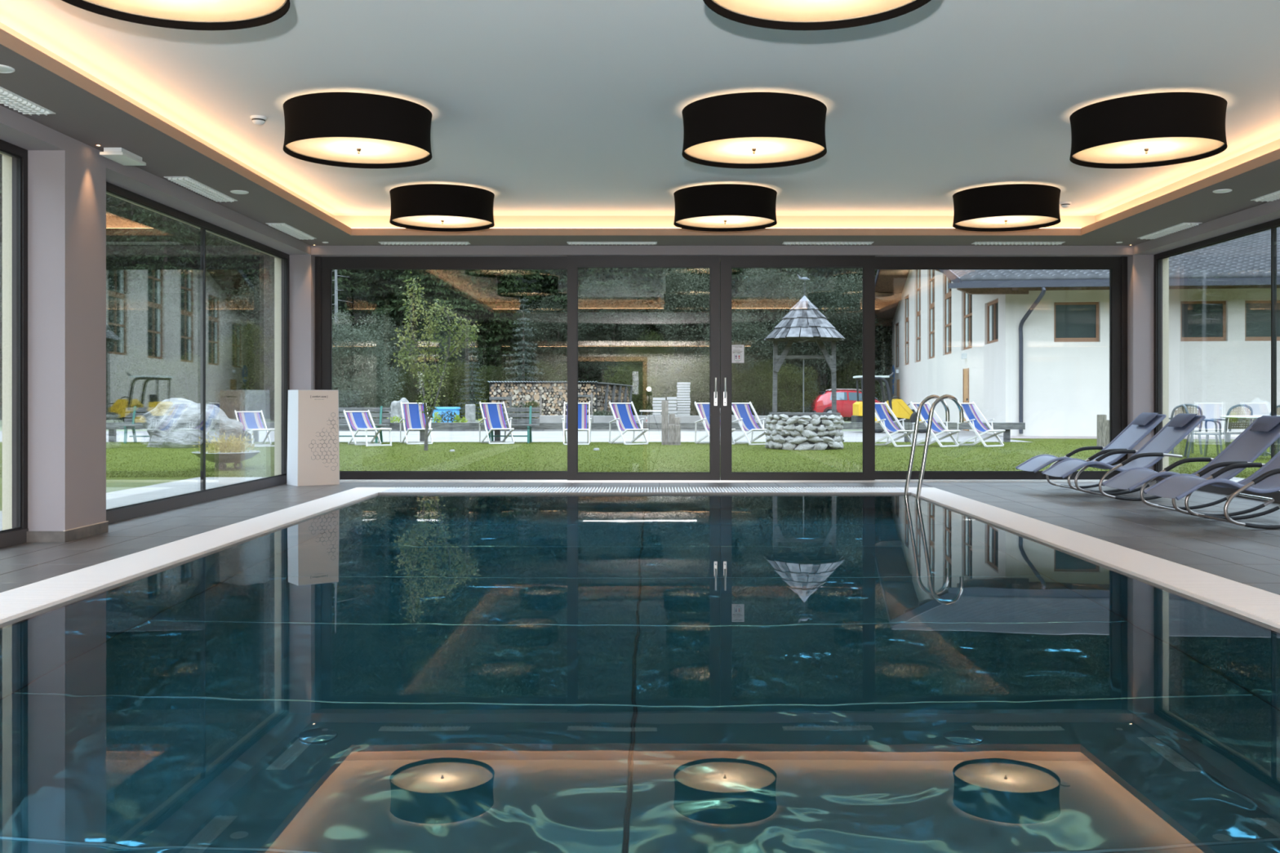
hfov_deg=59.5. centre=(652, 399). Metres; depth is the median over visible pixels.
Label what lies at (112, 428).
rail
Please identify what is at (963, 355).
wall lamp
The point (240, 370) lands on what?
tree
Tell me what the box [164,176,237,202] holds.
ceiling vent
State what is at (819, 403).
tail lamp
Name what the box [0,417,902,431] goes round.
yard
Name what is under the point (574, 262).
door
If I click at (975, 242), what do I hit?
ceiling vent
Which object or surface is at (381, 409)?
garden bench
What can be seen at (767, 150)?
diffuser
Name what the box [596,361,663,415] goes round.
shrub
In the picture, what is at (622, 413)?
deck chair
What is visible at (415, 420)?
deck chair
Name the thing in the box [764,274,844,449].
well
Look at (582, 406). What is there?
deck chair
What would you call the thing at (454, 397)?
shrub
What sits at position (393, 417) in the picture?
shrub
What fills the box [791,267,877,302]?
spruce tree
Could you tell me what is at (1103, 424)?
post
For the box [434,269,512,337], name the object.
spruce tree
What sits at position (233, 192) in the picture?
grille
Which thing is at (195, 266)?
spruce tree
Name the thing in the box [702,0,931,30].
ceiling lamp
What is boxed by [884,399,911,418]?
hood
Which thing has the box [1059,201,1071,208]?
smoke detector
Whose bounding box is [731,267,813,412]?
broadleaf tree
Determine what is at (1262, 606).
coping
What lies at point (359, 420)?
deck chair
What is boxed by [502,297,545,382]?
spruce
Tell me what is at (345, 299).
spruce tree
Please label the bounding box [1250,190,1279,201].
ceiling vent
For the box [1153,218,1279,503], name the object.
window
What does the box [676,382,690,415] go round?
stack
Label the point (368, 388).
tree
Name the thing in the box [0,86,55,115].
ceiling vent
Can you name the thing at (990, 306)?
curtain
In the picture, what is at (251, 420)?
deck chair
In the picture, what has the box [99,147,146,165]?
emergency light
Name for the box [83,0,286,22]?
diffuser
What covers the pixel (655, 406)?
stack
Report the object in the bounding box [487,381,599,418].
firewood stack
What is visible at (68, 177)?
wall
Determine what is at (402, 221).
diffuser
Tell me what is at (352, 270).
spruce tree
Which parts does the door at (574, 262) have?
handle, head rail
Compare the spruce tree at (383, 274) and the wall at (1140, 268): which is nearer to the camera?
the wall at (1140, 268)
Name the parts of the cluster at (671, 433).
post, post, post, post, post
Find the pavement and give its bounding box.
[1002,435,1236,439]
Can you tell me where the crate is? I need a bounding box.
[432,407,460,422]
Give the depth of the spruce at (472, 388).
51.92 m
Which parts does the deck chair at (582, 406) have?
seat frame, arm leg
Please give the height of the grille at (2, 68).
0.003 m
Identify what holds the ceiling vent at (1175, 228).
in the ceiling
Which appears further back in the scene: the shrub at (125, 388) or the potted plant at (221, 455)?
the shrub at (125, 388)
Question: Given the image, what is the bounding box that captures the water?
[0,494,1279,852]
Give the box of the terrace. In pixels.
[0,477,1279,530]
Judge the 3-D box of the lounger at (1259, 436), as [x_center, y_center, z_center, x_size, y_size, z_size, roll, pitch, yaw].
[4.754,0.567,9.793,1.425,0.857,0.672,0,0,1]
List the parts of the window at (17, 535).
sill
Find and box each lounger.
[1015,412,1166,492]
[1041,413,1205,501]
[1102,415,1279,516]
[1143,450,1279,528]
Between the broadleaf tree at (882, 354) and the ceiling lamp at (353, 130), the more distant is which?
the broadleaf tree at (882, 354)
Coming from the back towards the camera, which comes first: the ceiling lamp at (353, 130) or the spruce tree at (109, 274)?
the spruce tree at (109, 274)
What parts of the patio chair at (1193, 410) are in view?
frame, leg, leg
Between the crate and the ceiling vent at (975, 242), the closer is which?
the ceiling vent at (975, 242)
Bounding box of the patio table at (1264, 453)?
[1220,415,1279,456]
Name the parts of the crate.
lid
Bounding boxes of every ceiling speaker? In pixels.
[0,64,14,73]
[230,190,248,194]
[1212,189,1231,193]
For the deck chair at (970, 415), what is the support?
on the lawn at (113, 484)
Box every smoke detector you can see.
[250,115,266,124]
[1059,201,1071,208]
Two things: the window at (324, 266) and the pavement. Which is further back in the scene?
the pavement
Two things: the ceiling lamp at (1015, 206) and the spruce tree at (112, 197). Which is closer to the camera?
the ceiling lamp at (1015, 206)
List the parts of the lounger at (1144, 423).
rail, rail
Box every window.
[0,139,28,548]
[106,182,289,524]
[315,256,567,479]
[875,256,1127,479]
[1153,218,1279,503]
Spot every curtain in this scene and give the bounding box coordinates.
[897,325,897,365]
[906,298,907,363]
[917,269,918,359]
[930,269,932,356]
[946,276,947,352]
[965,293,967,347]
[989,305,991,341]
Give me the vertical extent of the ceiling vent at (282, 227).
0.020 m
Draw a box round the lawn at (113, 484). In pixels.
[0,438,1271,511]
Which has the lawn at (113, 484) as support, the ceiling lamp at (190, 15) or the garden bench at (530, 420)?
the garden bench at (530, 420)
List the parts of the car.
roof rail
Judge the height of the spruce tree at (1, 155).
21.489 m
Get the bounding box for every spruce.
[456,342,487,420]
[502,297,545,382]
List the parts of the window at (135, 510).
sill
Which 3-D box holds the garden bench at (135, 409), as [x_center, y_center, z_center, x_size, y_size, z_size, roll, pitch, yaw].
[-11.857,0.582,26.239,1.200,0.872,0.569,0,0,0]
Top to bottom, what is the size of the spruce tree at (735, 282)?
24.777 m
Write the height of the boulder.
1.512 m
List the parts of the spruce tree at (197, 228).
crown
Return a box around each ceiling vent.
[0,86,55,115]
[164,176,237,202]
[265,222,316,239]
[377,241,470,244]
[566,241,657,244]
[782,241,874,244]
[971,241,1065,244]
[1137,222,1201,239]
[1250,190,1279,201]
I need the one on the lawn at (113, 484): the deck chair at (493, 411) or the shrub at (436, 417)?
the deck chair at (493, 411)
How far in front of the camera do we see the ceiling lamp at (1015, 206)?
11.08 m
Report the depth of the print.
13.10 m
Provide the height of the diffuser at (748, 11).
0.008 m
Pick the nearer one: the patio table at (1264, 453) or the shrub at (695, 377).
the patio table at (1264, 453)
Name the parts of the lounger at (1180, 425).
rail, rail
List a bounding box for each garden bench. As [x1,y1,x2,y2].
[115,406,155,443]
[338,405,391,443]
[480,405,540,443]
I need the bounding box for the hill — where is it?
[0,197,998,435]
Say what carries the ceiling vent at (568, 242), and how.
in the ceiling
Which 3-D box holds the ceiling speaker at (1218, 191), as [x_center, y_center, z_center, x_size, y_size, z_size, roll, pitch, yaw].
[5.060,-1.855,9.950,0.156,0.010,0.156,0,0,0]
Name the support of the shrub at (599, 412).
on the yard at (267, 420)
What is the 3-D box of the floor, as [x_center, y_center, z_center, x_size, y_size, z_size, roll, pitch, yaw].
[0.830,1.078,0.740,10.420,0.165,25.880,0,0,0]
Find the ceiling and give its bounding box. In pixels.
[0,0,1279,245]
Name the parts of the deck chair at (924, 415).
arm leg, seat frame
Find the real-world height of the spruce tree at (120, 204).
18.705 m
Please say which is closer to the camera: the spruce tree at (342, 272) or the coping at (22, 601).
the coping at (22, 601)
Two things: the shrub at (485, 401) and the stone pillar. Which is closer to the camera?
the stone pillar
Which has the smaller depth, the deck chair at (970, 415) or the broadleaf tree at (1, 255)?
the deck chair at (970, 415)
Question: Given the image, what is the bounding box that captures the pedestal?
[286,390,339,486]
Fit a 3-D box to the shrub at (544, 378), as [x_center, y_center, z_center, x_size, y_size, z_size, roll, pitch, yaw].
[-5.938,-0.399,59.998,3.858,3.575,3.680,0,0,-4]
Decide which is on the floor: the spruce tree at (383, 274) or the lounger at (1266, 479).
the lounger at (1266, 479)
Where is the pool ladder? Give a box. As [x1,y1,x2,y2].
[903,394,964,499]
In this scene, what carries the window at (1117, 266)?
in the wall at (1140, 268)
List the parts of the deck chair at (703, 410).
arm leg, seat frame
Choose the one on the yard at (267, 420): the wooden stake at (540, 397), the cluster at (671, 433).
the wooden stake at (540, 397)
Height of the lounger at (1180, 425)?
0.857 m
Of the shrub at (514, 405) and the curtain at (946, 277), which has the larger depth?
the curtain at (946, 277)
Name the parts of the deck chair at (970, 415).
arm leg, seat frame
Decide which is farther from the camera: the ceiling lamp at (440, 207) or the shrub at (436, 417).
the shrub at (436, 417)
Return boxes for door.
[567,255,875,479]
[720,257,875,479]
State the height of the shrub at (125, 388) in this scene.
4.022 m
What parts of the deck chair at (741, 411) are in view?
seat frame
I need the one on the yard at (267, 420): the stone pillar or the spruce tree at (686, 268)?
the stone pillar
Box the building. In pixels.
[875,226,1279,436]
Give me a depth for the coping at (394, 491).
12.23 m
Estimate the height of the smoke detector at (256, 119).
0.058 m
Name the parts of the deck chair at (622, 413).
arm leg, seat frame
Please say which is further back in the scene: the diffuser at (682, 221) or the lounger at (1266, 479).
the diffuser at (682, 221)
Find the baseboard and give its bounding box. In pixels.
[26,520,108,542]
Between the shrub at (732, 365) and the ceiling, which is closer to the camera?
the ceiling
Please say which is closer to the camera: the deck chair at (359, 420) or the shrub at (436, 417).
the deck chair at (359, 420)
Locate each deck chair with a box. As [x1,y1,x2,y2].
[234,409,274,447]
[343,409,391,446]
[399,401,432,444]
[478,401,514,444]
[561,401,591,444]
[608,401,648,444]
[693,401,735,444]
[731,401,767,444]
[875,401,914,446]
[910,401,960,447]
[954,401,1005,446]
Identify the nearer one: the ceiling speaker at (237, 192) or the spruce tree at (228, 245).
the ceiling speaker at (237, 192)
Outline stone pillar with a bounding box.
[465,404,478,422]
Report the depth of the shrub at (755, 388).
55.31 m
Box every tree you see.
[0,154,2,288]
[0,156,2,377]
[0,194,137,401]
[0,242,2,391]
[106,194,143,334]
[106,194,182,257]
[106,197,161,350]
[106,211,238,416]
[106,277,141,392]
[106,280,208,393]
[148,210,231,343]
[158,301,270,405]
[170,227,235,259]
[188,233,267,400]
[205,242,274,414]
[205,320,274,411]
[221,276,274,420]
[241,250,370,395]
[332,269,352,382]
[332,269,390,319]
[332,309,406,418]
[333,311,424,418]
[340,269,424,332]
[344,269,468,389]
[376,269,499,406]
[391,271,481,450]
[403,313,486,407]
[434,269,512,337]
[446,269,553,386]
[509,267,580,342]
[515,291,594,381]
[516,267,653,382]
[564,267,679,382]
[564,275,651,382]
[604,267,675,337]
[645,267,744,414]
[650,267,785,387]
[653,267,706,313]
[694,306,795,395]
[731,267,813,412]
[733,267,819,323]
[771,268,889,394]
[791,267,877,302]
[826,268,893,388]
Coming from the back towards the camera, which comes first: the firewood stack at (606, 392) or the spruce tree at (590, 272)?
the spruce tree at (590, 272)
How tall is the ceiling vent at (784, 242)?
0.020 m
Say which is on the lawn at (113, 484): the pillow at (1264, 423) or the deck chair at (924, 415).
the deck chair at (924, 415)
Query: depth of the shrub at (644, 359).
57.44 m
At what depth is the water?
3.97 m
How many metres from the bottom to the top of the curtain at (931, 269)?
4.135 m
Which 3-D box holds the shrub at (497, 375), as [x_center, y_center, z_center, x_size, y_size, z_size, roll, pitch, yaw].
[-8.538,-0.307,58.916,3.450,3.352,3.617,0,0,-38]
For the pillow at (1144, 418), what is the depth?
12.13 m
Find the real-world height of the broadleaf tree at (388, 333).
6.242 m
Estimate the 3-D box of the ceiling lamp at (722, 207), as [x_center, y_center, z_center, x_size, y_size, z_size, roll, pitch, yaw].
[0.740,-1.962,11.450,1.053,0.327,1.053,0,0,42]
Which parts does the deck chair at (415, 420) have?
arm leg, seat frame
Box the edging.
[338,429,543,431]
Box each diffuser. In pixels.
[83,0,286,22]
[285,137,430,164]
[391,215,492,227]
[675,215,774,227]
[684,137,824,164]
[711,0,915,22]
[955,215,1057,227]
[1071,137,1224,164]
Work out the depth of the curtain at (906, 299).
54.00 m
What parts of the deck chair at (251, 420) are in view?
seat frame, foot rest frame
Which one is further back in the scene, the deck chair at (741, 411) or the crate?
the crate
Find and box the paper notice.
[731,344,744,363]
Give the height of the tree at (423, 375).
3.595 m
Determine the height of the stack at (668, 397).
1.101 m
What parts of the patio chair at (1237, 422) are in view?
leg, armrest, leg, leg, seat, frame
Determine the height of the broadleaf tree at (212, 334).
6.242 m
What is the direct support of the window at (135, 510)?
in the wall at (68, 177)
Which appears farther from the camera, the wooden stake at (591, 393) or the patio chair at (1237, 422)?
the wooden stake at (591, 393)
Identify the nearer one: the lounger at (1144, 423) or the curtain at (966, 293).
the lounger at (1144, 423)
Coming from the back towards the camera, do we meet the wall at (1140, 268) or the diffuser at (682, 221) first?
the wall at (1140, 268)
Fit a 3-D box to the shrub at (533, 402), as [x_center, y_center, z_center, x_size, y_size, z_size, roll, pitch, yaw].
[-4.093,0.549,38.210,0.803,1.124,0.760,0,0,0]
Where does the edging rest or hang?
on the path
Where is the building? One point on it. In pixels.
(1030, 347)
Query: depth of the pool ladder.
11.40 m
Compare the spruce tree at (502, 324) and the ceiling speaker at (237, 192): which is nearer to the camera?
the ceiling speaker at (237, 192)
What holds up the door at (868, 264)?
attached to the door at (574, 262)
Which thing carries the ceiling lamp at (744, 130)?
attached to the ceiling
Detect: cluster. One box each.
[661,400,680,444]
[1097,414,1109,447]
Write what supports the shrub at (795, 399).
on the yard at (267, 420)
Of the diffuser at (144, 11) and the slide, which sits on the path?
the slide
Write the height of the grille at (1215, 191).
0.003 m
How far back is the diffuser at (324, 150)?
8.24 m
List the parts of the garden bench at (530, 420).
iron frame, iron frame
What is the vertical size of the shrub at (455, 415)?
0.587 m
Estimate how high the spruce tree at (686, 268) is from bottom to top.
14.877 m
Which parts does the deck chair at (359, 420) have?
seat frame, foot rest leg, foot rest frame, foot rest leg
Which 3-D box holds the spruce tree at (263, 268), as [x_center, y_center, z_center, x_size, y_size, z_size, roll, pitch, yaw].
[-20.732,-9.836,61.895,8.151,22.630,7.745,0,0,8]
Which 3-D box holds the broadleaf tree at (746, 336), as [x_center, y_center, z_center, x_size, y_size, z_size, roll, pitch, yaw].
[4.918,-1.696,57.823,5.234,6.242,5.338,0,0,18]
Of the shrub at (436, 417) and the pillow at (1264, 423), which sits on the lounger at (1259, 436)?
the pillow at (1264, 423)
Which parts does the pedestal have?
panel, panel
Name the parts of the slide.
lift arm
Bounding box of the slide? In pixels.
[851,372,926,432]
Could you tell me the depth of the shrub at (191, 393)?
49.53 m
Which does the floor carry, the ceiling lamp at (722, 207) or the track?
the track
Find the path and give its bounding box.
[0,417,1026,441]
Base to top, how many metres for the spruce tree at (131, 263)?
14.262 m
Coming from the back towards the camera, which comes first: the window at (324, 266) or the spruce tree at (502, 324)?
the spruce tree at (502, 324)
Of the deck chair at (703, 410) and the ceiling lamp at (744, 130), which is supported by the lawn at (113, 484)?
the deck chair at (703, 410)
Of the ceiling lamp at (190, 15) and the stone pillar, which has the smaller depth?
the ceiling lamp at (190, 15)
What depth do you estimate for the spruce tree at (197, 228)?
72.49 m
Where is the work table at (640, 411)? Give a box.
[640,410,661,415]
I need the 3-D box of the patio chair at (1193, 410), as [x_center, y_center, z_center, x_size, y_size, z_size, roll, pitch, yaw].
[9.932,0.544,20.977,0.612,0.940,0.621,0,0,10]
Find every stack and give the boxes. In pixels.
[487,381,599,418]
[579,382,632,415]
[652,397,665,414]
[666,396,676,415]
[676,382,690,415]
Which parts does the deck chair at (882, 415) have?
seat frame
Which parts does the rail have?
post, post, post, post, post, post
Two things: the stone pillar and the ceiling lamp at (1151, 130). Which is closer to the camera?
the ceiling lamp at (1151, 130)
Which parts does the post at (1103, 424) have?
post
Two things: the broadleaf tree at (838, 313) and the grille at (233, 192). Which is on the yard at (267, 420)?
the broadleaf tree at (838, 313)
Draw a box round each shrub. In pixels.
[0,352,2,410]
[106,340,182,422]
[149,351,235,409]
[258,360,274,418]
[386,366,448,417]
[387,416,405,422]
[417,356,486,419]
[432,411,441,422]
[435,410,460,422]
[453,414,461,422]
[457,362,519,417]
[457,395,486,419]
[461,417,468,422]
[506,401,532,418]
[513,360,567,382]
[521,400,543,418]
[587,409,613,415]
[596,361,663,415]
[615,329,675,415]
[659,356,734,415]
[689,353,761,414]
[731,355,792,415]
[754,363,823,412]
[814,358,887,420]
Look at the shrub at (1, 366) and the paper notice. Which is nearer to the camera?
the paper notice
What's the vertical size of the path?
0.120 m
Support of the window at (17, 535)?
in the wall at (68, 177)
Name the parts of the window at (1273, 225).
sill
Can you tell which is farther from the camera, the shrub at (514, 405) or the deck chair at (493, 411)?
the shrub at (514, 405)
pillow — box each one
[1132,412,1158,425]
[1168,413,1197,426]
[1248,415,1279,431]
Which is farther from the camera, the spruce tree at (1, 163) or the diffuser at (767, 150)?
the spruce tree at (1, 163)
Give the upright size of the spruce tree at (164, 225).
18.865 m
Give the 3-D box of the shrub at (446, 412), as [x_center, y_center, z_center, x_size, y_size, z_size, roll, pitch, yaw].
[-6.943,0.703,37.908,0.933,0.726,0.922,0,0,0]
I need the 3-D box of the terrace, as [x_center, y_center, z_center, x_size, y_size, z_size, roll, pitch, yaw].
[0.830,1.102,0.780,13.480,0.196,27.560,0,0,0]
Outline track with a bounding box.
[339,480,1106,482]
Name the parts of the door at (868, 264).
handle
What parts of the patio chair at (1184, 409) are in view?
leg, frame, leg, seat, woven seat, armrest, armrest, leg, leg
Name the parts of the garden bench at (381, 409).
iron frame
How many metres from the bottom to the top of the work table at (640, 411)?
0.640 m
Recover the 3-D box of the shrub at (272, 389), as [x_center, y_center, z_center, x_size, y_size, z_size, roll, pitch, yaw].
[-16.385,-0.581,52.881,4.139,4.022,4.340,0,0,12]
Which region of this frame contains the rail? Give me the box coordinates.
[106,422,1025,441]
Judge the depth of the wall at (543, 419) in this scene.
36.62 m
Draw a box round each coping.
[0,487,392,623]
[377,487,911,494]
[897,487,1279,628]
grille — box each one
[0,66,12,72]
[231,191,247,193]
[1213,190,1230,192]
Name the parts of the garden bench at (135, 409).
iron frame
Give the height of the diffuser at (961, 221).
0.008 m
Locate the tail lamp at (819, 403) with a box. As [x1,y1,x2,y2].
[816,400,823,406]
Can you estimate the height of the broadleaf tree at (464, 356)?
6.149 m
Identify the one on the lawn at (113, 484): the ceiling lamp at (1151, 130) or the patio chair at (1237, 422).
the patio chair at (1237, 422)
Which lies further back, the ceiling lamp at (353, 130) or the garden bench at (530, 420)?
the garden bench at (530, 420)
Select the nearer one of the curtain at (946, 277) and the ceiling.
the ceiling
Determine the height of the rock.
1.634 m
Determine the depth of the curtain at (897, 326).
58.09 m
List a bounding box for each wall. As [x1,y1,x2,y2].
[0,105,311,531]
[274,245,1168,482]
[538,415,767,431]
[1133,199,1279,254]
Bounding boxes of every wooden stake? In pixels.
[539,395,542,415]
[591,392,592,415]
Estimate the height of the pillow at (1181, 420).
0.135 m
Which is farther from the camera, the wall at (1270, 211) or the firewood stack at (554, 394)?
the firewood stack at (554, 394)
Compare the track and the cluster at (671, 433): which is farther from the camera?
the cluster at (671, 433)
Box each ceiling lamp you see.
[61,0,289,30]
[283,92,431,168]
[389,183,494,231]
[673,183,777,231]
[681,92,826,168]
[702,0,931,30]
[952,183,1060,231]
[1069,92,1227,168]
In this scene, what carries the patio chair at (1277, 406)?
on the lawn at (113, 484)
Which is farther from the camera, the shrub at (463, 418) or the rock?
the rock
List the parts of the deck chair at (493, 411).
arm leg, seat frame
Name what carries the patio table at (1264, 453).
on the lawn at (113, 484)
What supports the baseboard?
attached to the wall at (68, 177)
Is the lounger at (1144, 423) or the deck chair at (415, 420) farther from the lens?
the deck chair at (415, 420)
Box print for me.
[308,412,337,471]
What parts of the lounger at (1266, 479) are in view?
rail, rail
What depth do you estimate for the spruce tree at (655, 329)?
72.48 m
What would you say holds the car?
on the path
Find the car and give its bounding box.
[809,388,883,417]
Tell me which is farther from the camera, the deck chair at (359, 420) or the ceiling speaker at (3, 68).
the deck chair at (359, 420)
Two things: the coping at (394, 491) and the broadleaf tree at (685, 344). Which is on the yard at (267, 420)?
the broadleaf tree at (685, 344)
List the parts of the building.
door, pane, pane, pane, pane, pane, pane, door, pane, pane, pane, pane, pane, pane, pane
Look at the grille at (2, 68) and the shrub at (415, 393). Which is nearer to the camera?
the grille at (2, 68)
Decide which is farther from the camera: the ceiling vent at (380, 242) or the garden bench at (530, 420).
the garden bench at (530, 420)
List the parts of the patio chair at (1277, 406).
leg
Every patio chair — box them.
[1168,404,1202,454]
[1182,404,1222,457]
[1204,404,1253,456]
[1252,404,1279,453]
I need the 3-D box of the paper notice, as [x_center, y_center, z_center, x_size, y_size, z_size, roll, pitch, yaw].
[1.030,-0.559,13.610,0.160,0.220,0.002,0,0,0]
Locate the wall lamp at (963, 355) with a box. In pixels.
[961,353,966,359]
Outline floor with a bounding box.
[0,482,1279,595]
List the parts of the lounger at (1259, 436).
rail, rail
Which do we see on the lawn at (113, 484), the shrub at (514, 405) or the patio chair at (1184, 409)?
the patio chair at (1184, 409)
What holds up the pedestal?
on the floor
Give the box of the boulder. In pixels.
[139,397,254,448]
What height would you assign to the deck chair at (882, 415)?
0.971 m

